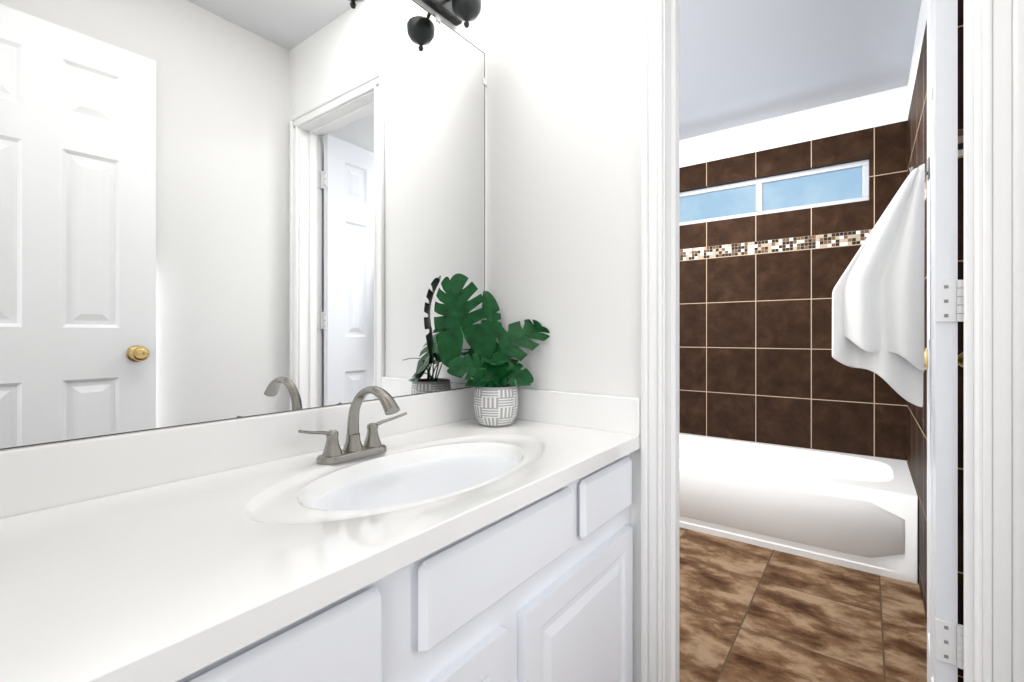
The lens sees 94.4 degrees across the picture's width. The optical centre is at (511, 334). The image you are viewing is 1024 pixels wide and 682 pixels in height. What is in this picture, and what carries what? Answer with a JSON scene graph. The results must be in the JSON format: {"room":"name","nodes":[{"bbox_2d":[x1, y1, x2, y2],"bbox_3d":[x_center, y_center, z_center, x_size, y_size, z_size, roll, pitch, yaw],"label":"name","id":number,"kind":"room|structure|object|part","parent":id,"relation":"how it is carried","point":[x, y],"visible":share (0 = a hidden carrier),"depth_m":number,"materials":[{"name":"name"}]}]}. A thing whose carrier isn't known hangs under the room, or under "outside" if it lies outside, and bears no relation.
{"room":"bathroom","nodes":[
{"label":"bathroom","id":0,"kind":"room"},
{"bbox_2d":[0,0,486,449],"bbox_3d":[-0.563,-0.156,1.093,0.130,2.580,1.436,0,0,37],"label":"mirror","id":1,"kind":"object","parent":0,"point":[214,210],"depth_m":0.97,"materials":[{"name":"clear glass"}]},
{"bbox_2d":[421,0,481,27],"bbox_3d":[-0.380,-1.017,1.101,0.172,0.222,0.907,0,0,37],"label":"sconce","id":2,"kind":"object","parent":1,"relation":"attached to","point":[456,12],"visible":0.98,"depth_m":1.40,"materials":[{"name":"black metal"}]},
{"bbox_2d":[486,0,639,681],"bbox_3d":[0.248,-0.156,1.458,1.890,2.580,0.120,0,0,37],"label":"wall","id":3,"kind":"structure","parent":0,"point":[563,173],"depth_m":1.44,"materials":[{"name":"white paint"}]},
{"bbox_2d":[640,0,1023,681],"bbox_3d":[0.679,0.022,1.124,0.727,2.224,0.140,0,0,37],"label":"door frame","id":4,"kind":"structure","parent":3,"relation":"attached to","point":[1002,340],"depth_m":0.94,"materials":[{"name":"white paint"}]},
{"bbox_2d":[925,0,963,681],"bbox_3d":[1.108,0.050,1.228,0.180,2.144,0.621,0,0,40],"label":"door","id":5,"kind":"structure","parent":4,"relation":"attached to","point":[945,629],"depth_m":1.02,"materials":[{"name":"white paint"}]},
{"bbox_2d":[832,157,929,406],"bbox_3d":[1.039,-0.139,1.343,0.219,0.684,0.088,0,0,37],"label":"hanging towel","id":6,"kind":"object","parent":5,"relation":"hanging from","point":[878,310],"visible":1,"depth_m":1.33,"materials":[{"name":"white fabric"}]},
{"bbox_2d":[679,85,907,462],"bbox_3d":[1.688,-0.156,3.283,2.010,2.580,0.120,0,0,37],"label":"wall","id":7,"kind":"structure","parent":0,"point":[758,363],"depth_m":3.12,"materials":[{"name":"brown tile"}]},
{"bbox_2d":[679,159,868,225],"bbox_3d":[1.711,-0.941,3.276,1.210,0.261,0.054,0,0,37],"label":"window","id":8,"kind":"structure","parent":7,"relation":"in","point":[833,185],"depth_m":3.20,"materials":[{"name":"white plastic"}]},
{"bbox_2d":[679,0,920,140],"bbox_3d":[1.030,-1.471,2.412,2.060,0.050,2.344,0,0,37],"label":"ceiling","id":9,"kind":"structure","parent":0,"point":[743,62],"depth_m":2.46,"materials":[{"name":"grey paint"}]},
{"bbox_2d":[679,527,926,681],"bbox_3d":[0.258,1.159,1.380,2.060,0.050,4.920,0,0,37],"label":"floor","id":10,"kind":"structure","parent":0,"point":[750,613],"depth_m":1.89,"materials":[{"name":"tile"}]},
{"bbox_2d":[0,387,639,681],"bbox_3d":[-0.259,0.654,0.941,0.555,0.960,1.313,0,0,37],"label":"bathroom vanity","id":11,"kind":"object","parent":10,"relation":"on","point":[445,536],"visible":0.94,"depth_m":0.75,"materials":[{"name":"white stone"}]},
{"bbox_3d":[-0.303,0.399,0.459,0.021,0.136,0.433,0,0,37],"label":"drawer","id":12,"kind":"part","parent":11,"relation":"part of","materials":[{"name":"white paint"}]},
{"bbox_2d":[298,386,406,464],"bbox_3d":[-0.309,0.192,1.031,0.173,0.163,0.275,0,0,37],"label":"faucet","id":13,"kind":"object","parent":11,"relation":"on","point":[352,449],"visible":1,"depth_m":1.04,"materials":[{"name":"silver metal"}]},
{"bbox_3d":[-0.407,0.205,0.986,0.032,0.029,0.087,0,0,37],"label":"lever","id":14,"kind":"part","parent":13,"relation":"part of","materials":[{"name":"silver metal"}]},
{"bbox_3d":[-0.389,0.234,1.025,0.042,0.055,0.042,0,0,37],"label":"handle","id":15,"kind":"part","parent":13,"relation":"part of","materials":[{"name":"silver metal"}]},
{"bbox_3d":[-0.326,0.234,1.108,0.042,0.055,0.042,0,0,37],"label":"handle","id":16,"kind":"part","parent":13,"relation":"part of","materials":[{"name":"silver metal"}]},
{"bbox_3d":[-0.303,0.177,1.026,0.157,0.133,0.036,0,0,37],"label":"spout","id":17,"kind":"part","parent":13,"relation":"part of","materials":[{"name":"silver metal"}]},
{"bbox_3d":[-0.294,0.205,1.137,0.032,0.029,0.087,0,0,37],"label":"lever","id":18,"kind":"part","parent":13,"relation":"part of","materials":[{"name":"silver metal"}]},
{"label":"door","id":19,"kind":"part","parent":11,"relation":"part of","materials":[{"name":"white wood"}]},
{"bbox_2d":[434,273,549,426],"bbox_3d":[-0.057,0.043,1.432,0.237,0.461,0.262,0,0,37],"label":"plant","id":20,"kind":"object","parent":11,"relation":"on","point":[487,363],"visible":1,"depth_m":1.42,"materials":[{"name":"green plant"}]},
{"bbox_3d":[-0.103,0.073,1.438,0.075,0.194,0.076,0,0,37],"label":"stem","id":21,"kind":"part","parent":20,"relation":"part of","materials":[{"name":"green plant"}]},
{"bbox_3d":[-0.070,0.136,1.422,0.035,0.070,0.043,0,0,37],"label":"stem","id":22,"kind":"part","parent":20,"relation":"part of","materials":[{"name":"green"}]},
{"bbox_3d":[-0.059,0.149,1.427,0.026,0.043,0.061,0,0,37],"label":"stem","id":23,"kind":"part","parent":20,"relation":"part of","materials":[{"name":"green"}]},
{"bbox_3d":[-0.049,0.113,1.443,0.030,0.115,0.028,0,0,37],"label":"stem","id":24,"kind":"part","parent":20,"relation":"part of","materials":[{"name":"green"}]},
{"bbox_3d":[-0.049,0.214,1.442,0.135,0.119,0.135,0,0,37],"label":"pot","id":25,"kind":"part","parent":20,"relation":"part of","materials":[{"name":"white ceramic"}]},
{"bbox_3d":[-0.034,0.138,1.430,0.039,0.065,0.023,0,0,37],"label":"stem","id":26,"kind":"part","parent":20,"relation":"part of","materials":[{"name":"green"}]},
{"bbox_3d":[-0.002,0.399,0.861,0.021,0.136,0.444,0,0,37],"label":"drawer","id":27,"kind":"part","parent":11,"relation":"part of","materials":[{"name":"white paint"}]},
{"label":"door","id":28,"kind":"part","parent":11,"relation":"part of","materials":[{"name":"white wood"}]},
{"bbox_3d":[0.237,0.399,1.181,0.021,0.136,0.280,0,0,37],"label":"drawer","id":29,"kind":"part","parent":11,"relation":"part of","materials":[{"name":"white paint"}]},
{"bbox_2d":[679,433,917,583],"bbox_3d":[1.392,0.934,2.955,1.684,0.400,0.754,0,0,37],"label":"bathtub","id":30,"kind":"object","parent":10,"relation":"on","point":[857,512],"visible":0.73,"depth_m":2.49,"materials":[{"name":"white ceramic"}]},
{"bbox_2d":[908,0,963,681],"bbox_3d":[1.855,-0.156,2.096,0.080,2.580,1.580,0,0,37],"label":"wall","id":31,"kind":"structure","parent":0,"point":[917,158],"depth_m":1.91,"materials":[{"name":"brown tile"}]}
]}

